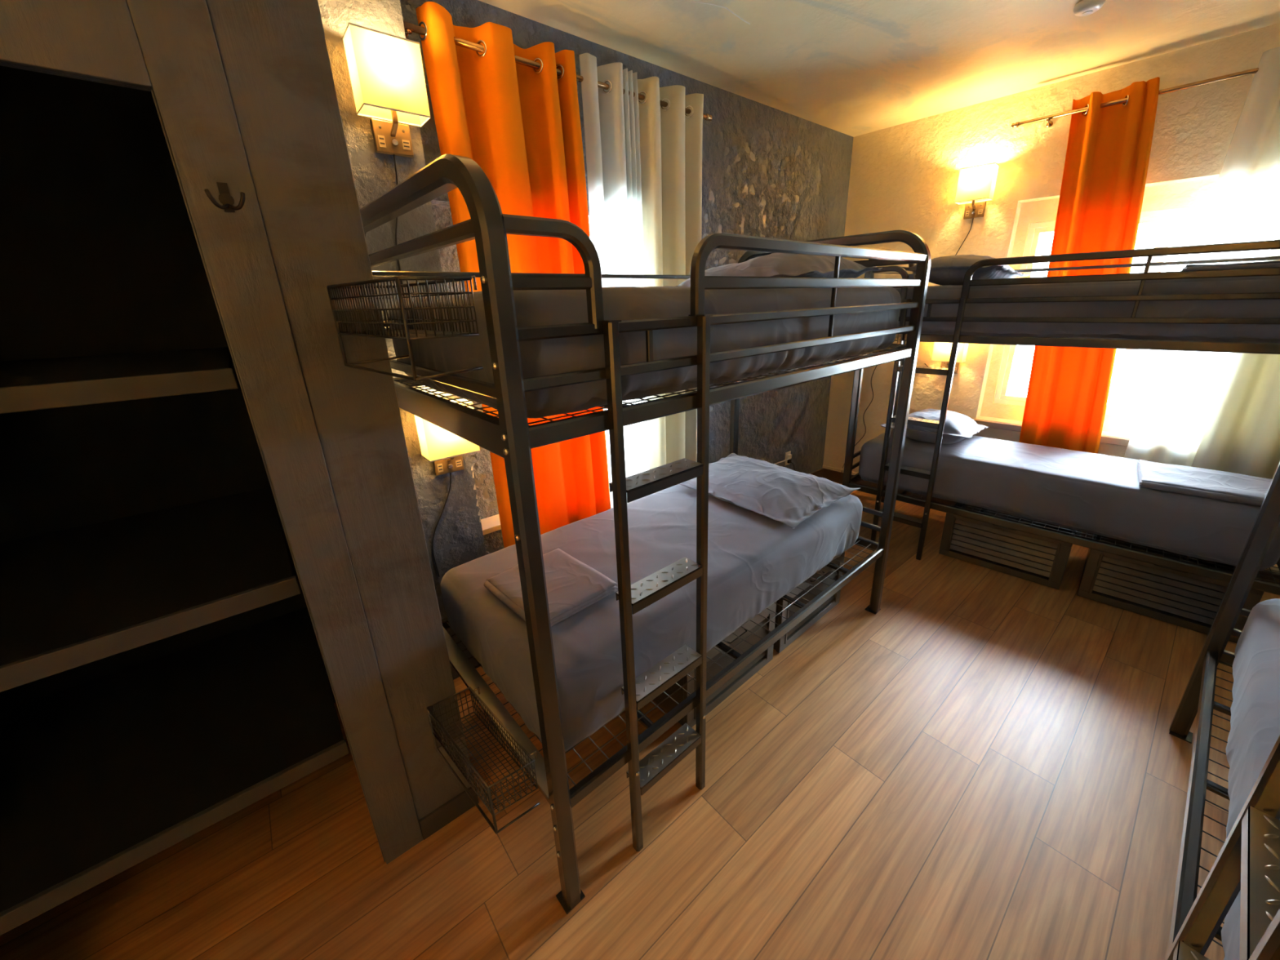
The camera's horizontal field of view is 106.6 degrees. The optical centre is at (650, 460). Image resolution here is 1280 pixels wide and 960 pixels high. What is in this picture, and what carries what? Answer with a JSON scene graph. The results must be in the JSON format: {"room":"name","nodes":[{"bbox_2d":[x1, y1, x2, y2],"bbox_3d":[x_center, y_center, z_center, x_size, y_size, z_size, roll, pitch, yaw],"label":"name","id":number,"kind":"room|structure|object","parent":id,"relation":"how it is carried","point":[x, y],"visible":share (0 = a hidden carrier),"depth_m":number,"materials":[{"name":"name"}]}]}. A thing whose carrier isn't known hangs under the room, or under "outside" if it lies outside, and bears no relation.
{"room":"dormitory","nodes":[
{"label":"dormitory","id":0,"kind":"room"},
{"bbox_2d":[0,62,153,91],"bbox_3d":[-1.625,-0.082,0.998,1.800,2.950,0.872,-17,24,-37],"label":"wall","id":1,"kind":"structure","parent":0,"point":[2,64],"depth_m":0.81,"materials":[{"name":"grey paint"}]},
{"bbox_2d":[0,0,422,864],"bbox_3d":[-1.198,-0.040,0.835,0.995,2.950,0.090,-17,24,-37],"label":"door frame","id":2,"kind":"structure","parent":1,"relation":"attached to","point":[169,47],"depth_m":0.99,"materials":[{"name":"paint"}]},
{"bbox_2d":[204,182,244,212],"bbox_3d":[-0.828,-0.515,0.930,0.061,0.052,0.036,-17,24,-37],"label":"coat hook","id":3,"kind":"object","parent":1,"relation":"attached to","point":[225,198],"visible":1,"depth_m":0.94,"materials":[{"name":"grey metal"}]},
{"bbox_2d":[205,0,473,820],"bbox_3d":[-0.725,-0.166,1.166,0.185,2.950,0.006,-17,24,-37],"label":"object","id":4,"kind":"structure","parent":1,"relation":"attached to","point":[274,55],"depth_m":1.12,"materials":[{"name":"paint"}]},
{"bbox_2d":[417,786,479,839],"bbox_3d":[-0.681,1.192,1.620,0.187,0.085,0.014,-17,24,-37],"label":"baseboard","id":5,"kind":"structure","parent":4,"relation":"attached to","point":[452,809],"depth_m":1.61,"materials":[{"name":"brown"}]},
{"bbox_2d":[0,66,335,735],"bbox_3d":[-1.520,-0.130,1.129,1.320,2.950,0.794,-17,24,-37],"label":"shelving unit","id":6,"kind":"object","parent":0,"point":[100,254],"depth_m":1.44,"materials":[{"name":"black paint"}]},
{"bbox_2d":[0,346,238,413],"bbox_3d":[-1.462,-0.184,1.101,0.775,0.044,0.862,-17,24,-37],"label":"closet shelf","id":7,"kind":"object","parent":6,"relation":"attached to","point":[32,384],"visible":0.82,"depth_m":0.98,"materials":[{"name":"black paint"}]},
{"bbox_2d":[0,486,300,692],"bbox_3d":[-1.450,0.306,1.269,0.775,0.048,0.852,-17,24,-37],"label":"closet shelf","id":8,"kind":"object","parent":6,"relation":"attached to","point":[70,598],"visible":0.89,"depth_m":1.19,"materials":[{"name":"black paint"}]},
{"bbox_2d":[0,606,349,935],"bbox_3d":[-1.434,0.810,1.437,0.775,0.044,0.857,-17,24,-37],"label":"closet shelf","id":9,"kind":"object","parent":6,"relation":"attached to","point":[100,777],"visible":0.87,"depth_m":1.33,"materials":[{"name":"black paint"}]},
{"bbox_2d":[317,0,486,679],"bbox_3d":[-1.002,-0.401,1.890,0.376,2.950,0.231,-17,24,-37],"label":"wall pier","id":10,"kind":"object","parent":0,"point":[458,540],"visible":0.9,"depth_m":1.71,"materials":[{"name":"grey paint"}]},
{"bbox_2d":[342,22,431,296],"bbox_3d":[-0.833,-0.836,1.661,0.196,1.013,0.126,-17,24,-37],"label":"wall sconce","id":11,"kind":"object","parent":10,"relation":"attached to","point":[387,77],"visible":0.84,"depth_m":1.50,"materials":[{"name":"beige fabric"}]},
{"bbox_2d":[377,134,386,147],"bbox_3d":[-0.895,-1.063,1.591,0.020,0.034,0.002,-17,24,-37],"label":"socket","id":12,"kind":"object","parent":11,"relation":"attached to","point":[381,138],"depth_m":1.59,"materials":[{"name":"beige plastic"}]},
{"bbox_2d":[401,139,410,150],"bbox_3d":[-0.837,-1.081,1.637,0.024,0.028,0.002,-17,24,-37],"label":"power socket","id":13,"kind":"object","parent":11,"relation":"attached to","point":[406,144],"depth_m":1.64,"materials":[{"name":"beige plastic"}]},
{"bbox_2d":[413,398,479,577],"bbox_3d":[-0.814,0.141,1.980,0.222,0.756,0.126,-17,24,-37],"label":"wall sconce","id":14,"kind":"object","parent":10,"relation":"attached to","point":[445,449],"visible":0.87,"depth_m":1.87,"materials":[{"name":"beige fabric"}]},
{"bbox_2d":[436,463,443,472],"bbox_3d":[-0.862,0.033,1.959,0.020,0.034,0.002,-17,24,-37],"label":"socket","id":15,"kind":"object","parent":14,"relation":"attached to","point":[439,466],"depth_m":1.96,"materials":[{"name":"beige plastic"}]},
{"bbox_2d":[455,459,462,466],"bbox_3d":[-0.804,0.015,2.005,0.024,0.028,0.002,-17,24,-37],"label":"power socket","id":16,"kind":"object","parent":14,"relation":"attached to","point":[458,462],"depth_m":2.00,"materials":[{"name":"beige plastic"}]},
{"bbox_2d":[400,0,853,555],"bbox_3d":[-0.346,-0.695,2.708,6.100,2.950,0.250,-17,24,-37],"label":"wall","id":17,"kind":"structure","parent":0,"point":[770,172],"depth_m":3.12,"materials":[{"name":"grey paint"}]},
{"bbox_2d":[480,514,501,535],"bbox_3d":[-0.456,0.210,2.850,1.339,0.029,0.210,-17,24,-37],"label":"trim","id":18,"kind":"structure","parent":17,"relation":"attached to","point":[491,524],"depth_m":2.47,"materials":[{"name":"white paint"}]},
{"bbox_2d":[403,21,712,120],"bbox_3d":[-0.316,-1.686,2.160,1.610,0.050,0.140,-17,24,-37],"label":"curtain rod","id":19,"kind":"object","parent":17,"relation":"attached to","point":[409,28],"visible":0.39,"depth_m":1.92,"materials":[{"name":"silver metal"}]},
{"bbox_2d":[415,1,610,547],"bbox_3d":[-0.517,-0.562,2.250,0.699,2.339,0.121,-17,24,-37],"label":"curtain","id":20,"kind":"object","parent":19,"relation":"hanging from","point":[520,123],"visible":0.47,"depth_m":2.01,"materials":[{"name":"orange fabric"}]},
{"bbox_2d":[578,53,648,508],"bbox_3d":[-0.153,-0.679,2.542,0.319,2.355,0.105,-14,22,-33],"label":"curtain","id":21,"kind":"object","parent":19,"relation":"hanging from","point":[611,117],"visible":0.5,"depth_m":2.30,"materials":[{"name":"white fabric"}]},
{"bbox_2d":[637,76,703,469],"bbox_3d":[0.137,-0.758,2.769,0.432,2.343,0.119,-17,24,-37],"label":"curtain","id":22,"kind":"object","parent":19,"relation":"hanging from","point":[671,139],"visible":0.52,"depth_m":2.53,"materials":[{"name":"beige fabric"}]},
{"bbox_2d":[784,451,791,465],"bbox_3d":[1.189,-0.011,4.085,0.072,0.116,0.034,-17,24,-37],"label":"wall outlet","id":23,"kind":"object","parent":17,"relation":"attached to","point":[788,454],"visible":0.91,"depth_m":4.08,"materials":[{"name":"beige plastic"}]},
{"bbox_2d":[808,467,823,477],"bbox_3d":[0.389,0.500,3.546,3.345,0.110,0.018,-17,24,-37],"label":"baseboard","id":24,"kind":"structure","parent":17,"relation":"attached to","point":[820,473],"depth_m":4.48,"materials":[{"name":"brown wood"}]},
{"bbox_2d":[0,482,1279,959],"bbox_3d":[0.859,1.166,1.885,6.300,0.120,4.150,-17,24,-37],"label":"floor","id":25,"kind":"structure","parent":0,"point":[984,763],"depth_m":1.56,"materials":[{"name":"brown wood"}]},
{"bbox_2d":[360,154,930,914],"bbox_3d":[0.149,0.042,2.071,2.044,1.931,1.075,-17,24,-39],"label":"bunk bed","id":26,"kind":"object","parent":25,"relation":"on","point":[509,436],"visible":0.7,"depth_m":1.26,"materials":[{"name":"black metal"}]},
{"bbox_2d":[326,275,483,381],"bbox_3d":[-0.515,-0.285,1.013,0.429,0.181,0.157,15,25,41],"label":"wire basket","id":27,"kind":"object","parent":26,"relation":"attached to","point":[407,334],"visible":1,"depth_m":0.93,"materials":[{"name":"grey metal"}]},
{"bbox_2d":[426,686,539,834],"bbox_3d":[-0.491,0.861,1.407,0.401,0.174,0.151,16,25,42],"label":"wire basket","id":28,"kind":"object","parent":26,"relation":"attached to","point":[488,795],"visible":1,"depth_m":1.38,"materials":[{"name":"grey metal"}]},
{"bbox_2d":[388,285,901,418],"bbox_3d":[0.127,-0.518,1.878,1.903,0.303,0.932,-17,24,-39],"label":"mattress","id":29,"kind":"object","parent":26,"relation":"on","point":[539,357],"visible":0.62,"depth_m":1.24,"materials":[{"name":"fabric"}]},
{"bbox_2d":[675,253,882,286],"bbox_3d":[0.530,-0.807,2.117,0.600,0.197,0.740,-19,25,-41],"label":"pillow","id":30,"kind":"object","parent":29,"relation":"on","point":[773,264],"visible":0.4,"depth_m":1.88,"materials":[{"name":"fabric"}]},
{"bbox_2d":[440,484,862,751],"bbox_3d":[0.135,0.443,2.196,1.875,0.318,0.867,-17,24,-39],"label":"mattress","id":31,"kind":"object","parent":26,"relation":"on","point":[755,559],"visible":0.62,"depth_m":1.80,"materials":[{"name":"fabric"}]},
{"bbox_2d":[484,548,617,626],"bbox_3d":[-0.356,0.444,1.695,0.324,0.038,0.372,-19,25,-41],"label":"folded towel","id":32,"kind":"object","parent":31,"relation":"on","point":[572,585],"visible":0.72,"depth_m":1.67,"materials":[{"name":"fabric"}]},
{"bbox_2d":[679,453,859,528],"bbox_3d":[0.555,0.124,2.449,0.560,0.145,0.800,-17,24,-37],"label":"pillow","id":33,"kind":"object","parent":31,"relation":"on","point":[788,496],"visible":0.92,"depth_m":2.29,"materials":[{"name":"fabric"}]},
{"bbox_2d":[652,601,776,727],"bbox_3d":[0.195,0.820,2.253,0.595,0.331,0.554,-17,24,-39],"label":"crate","id":34,"kind":"object","parent":25,"relation":"on","point":[744,674],"visible":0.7,"depth_m":2.05,"materials":[{"name":"brown"}]},
{"bbox_2d":[773,551,844,653],"bbox_3d":[0.679,0.668,2.660,0.595,0.331,0.554,-17,24,-39],"label":"crate","id":35,"kind":"object","parent":25,"relation":"on","point":[788,638],"visible":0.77,"depth_m":2.44,"materials":[{"name":"brown"}]},
{"bbox_2d":[938,502,1076,589],"bbox_3d":[2.329,0.472,3.100,0.625,0.331,0.549,16,26,42],"label":"crate","id":36,"kind":"object","parent":25,"relation":"on","point":[1035,558],"visible":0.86,"depth_m":2.95,"materials":[{"name":"brown"}]},
{"bbox_2d":[842,240,1279,595],"bbox_3d":[2.354,-0.269,2.801,2.044,1.931,0.855,16,26,42],"label":"bunk bed","id":37,"kind":"object","parent":25,"relation":"on","point":[1184,565],"visible":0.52,"depth_m":2.44,"materials":[{"name":"black metal"}]},
{"bbox_2d":[858,428,1279,570],"bbox_3d":[2.370,0.121,2.957,1.895,0.317,0.695,16,26,42],"label":"mattress","id":38,"kind":"object","parent":37,"relation":"on","point":[1102,495],"visible":0.8,"depth_m":2.63,"materials":[{"name":"fabric"}]},
{"bbox_2d":[880,408,988,444],"bbox_3d":[1.965,-0.236,3.276,0.520,0.225,0.697,15,25,41],"label":"pillow","id":39,"kind":"object","parent":38,"relation":"on","point":[958,427],"visible":0.73,"depth_m":3.09,"materials":[{"name":"fabric"}]},
{"bbox_2d":[1137,459,1271,506],"bbox_3d":[2.803,0.111,2.391,0.502,0.047,0.435,15,25,41],"label":"folded blanket","id":40,"kind":"object","parent":38,"relation":"on","point":[1234,487],"visible":0.89,"depth_m":2.36,"materials":[{"name":"fabric"}]},
{"bbox_2d":[894,275,1279,342],"bbox_3d":[2.335,-0.833,2.624,1.896,0.295,0.722,16,26,42],"label":"mattress","id":41,"kind":"object","parent":37,"relation":"on","point":[1265,333],"visible":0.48,"depth_m":2.27,"materials":[{"name":"fabric"}]},
{"bbox_2d":[902,254,1029,285],"bbox_3d":[1.938,-1.158,2.936,0.700,0.190,0.540,-18,25,-40],"label":"pillow","id":42,"kind":"object","parent":41,"relation":"on","point":[948,269],"visible":0.67,"depth_m":2.75,"materials":[{"name":"fabric"}]},
{"bbox_2d":[1181,260,1279,271],"bbox_3d":[2.786,-0.866,2.140,0.556,0.055,0.442,16,26,42],"label":"sheet","id":43,"kind":"object","parent":41,"relation":"on","point":[1269,264],"visible":0.48,"depth_m":2.08,"materials":[{"name":"fabric"}]},
{"bbox_2d":[1076,533,1264,643],"bbox_3d":[2.822,0.615,2.632,0.605,0.331,0.549,16,26,42],"label":"crate","id":44,"kind":"object","parent":25,"relation":"on","point":[1189,601],"visible":0.55,"depth_m":2.51,"materials":[{"name":"brown metal"}]},
{"bbox_2d":[1164,461,1279,959],"bbox_3d":[1.606,0.491,0.608,2.044,1.931,1.065,-17,24,-37],"label":"bunk bed","id":45,"kind":"object","parent":25,"relation":"on","point":[1248,860],"visible":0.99,"depth_m":0.83,"materials":[{"name":"black metal"}]},
{"bbox_2d":[1221,598,1279,959],"bbox_3d":[1.614,0.885,0.753,1.935,0.317,0.900,-17,24,-37],"label":"mattress","id":46,"kind":"object","parent":45,"relation":"on","point":[1255,721],"visible":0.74,"depth_m":1.23,"materials":[{"name":"fabric"}]},
{"bbox_2d":[478,0,1279,137],"bbox_3d":[0.774,-1.694,0.923,6.300,0.300,4.150,-17,24,-37],"label":"ceiling","id":47,"kind":"structure","parent":0,"point":[852,68],"depth_m":2.31,"materials":[{"name":"paint"}]},
{"bbox_2d":[1073,0,1105,16],"bbox_3d":[1.899,-1.956,2.066,0.104,0.039,0.104,-17,24,-37],"label":"smoke detector","id":48,"kind":"object","parent":47,"relation":"attached to","point":[1085,7],"visible":1,"depth_m":2.05,"materials":[{"name":"beige plastic"}]},
{"bbox_2d":[822,22,1279,573],"bbox_3d":[3.100,-0.836,2.824,0.250,2.950,4.600,-19,25,-41],"label":"wall","id":49,"kind":"structure","parent":0,"point":[904,176],"depth_m":3.17,"materials":[{"name":"beige paint"}]},
{"bbox_2d":[822,465,857,475],"bbox_3d":[2.033,0.178,4.148,0.008,0.025,1.120,-19,25,-41],"label":"trim","id":50,"kind":"structure","parent":49,"relation":"attached to","point":[824,466],"depth_m":4.44,"materials":[{"name":"beige paint"}]},
{"bbox_2d":[842,162,999,467],"bbox_3d":[1.987,-0.913,3.708,0.126,2.276,0.806,-19,25,-41],"label":"wall sconce","id":51,"kind":"object","parent":49,"relation":"attached to","point":[975,184],"visible":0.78,"depth_m":3.15,"materials":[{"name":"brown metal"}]},
{"bbox_2d":[924,342,968,373],"bbox_3d":[2.183,-0.786,3.544,0.126,0.314,0.275,-19,25,-41],"label":"wall sconce","id":52,"kind":"object","parent":49,"relation":"attached to","point":[941,351],"visible":0.4,"depth_m":3.49,"materials":[{"name":"brown metal"}]},
{"bbox_2d":[972,418,1129,446],"bbox_3d":[3.132,-0.068,2.856,0.037,0.043,2.080,-19,25,-41],"label":"trim","id":53,"kind":"structure","parent":49,"relation":"attached to","point":[1104,439],"depth_m":3.37,"materials":[{"name":"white wood"}]},
{"bbox_2d":[822,468,1279,584],"bbox_3d":[3.122,0.565,3.114,0.018,0.110,4.182,-19,25,-41],"label":"baseboard","id":54,"kind":"structure","parent":49,"relation":"attached to","point":[834,476],"depth_m":3.99,"materials":[{"name":"brown wood"}]},
{"bbox_2d":[993,204,1208,417],"bbox_3d":[3.060,-0.864,2.917,0.050,1.215,1.395,-19,25,-41],"label":"window","id":55,"kind":"structure","parent":49,"relation":"in","point":[1167,218],"depth_m":3.07,"materials":[{"name":"white paint"}]},
{"bbox_2d":[1010,67,1258,128],"bbox_3d":[2.838,-1.918,2.450,0.090,0.059,1.610,-19,25,-41],"label":"curtain rod","id":56,"kind":"object","parent":49,"relation":"attached to","point":[1047,118],"visible":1,"depth_m":2.53,"materials":[{"name":"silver metal"}]},
{"bbox_2d":[1018,76,1159,453],"bbox_3d":[2.657,-1.049,2.910,0.092,2.084,0.523,-19,25,-41],"label":"curtain","id":57,"kind":"object","parent":56,"relation":"hanging from","point":[1108,148],"visible":0.77,"depth_m":2.84,"materials":[{"name":"orange fabric"}]},
{"bbox_2d":[1124,46,1279,466],"bbox_3d":[3.042,-0.939,2.538,0.070,2.092,0.334,-17,24,-37],"label":"curtain","id":58,"kind":"object","parent":56,"relation":"hanging from","point":[1183,388],"visible":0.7,"depth_m":2.48,"materials":[{"name":"white fabric"}]},
{"bbox_2d":[1191,225,1279,479],"bbox_3d":[3.276,-0.870,2.311,0.076,2.092,0.432,-18,25,-40],"label":"curtain","id":59,"kind":"object","parent":49,"relation":"attached to","point":[1241,435],"visible":0.73,"depth_m":2.58,"materials":[{"name":"beige fabric"}]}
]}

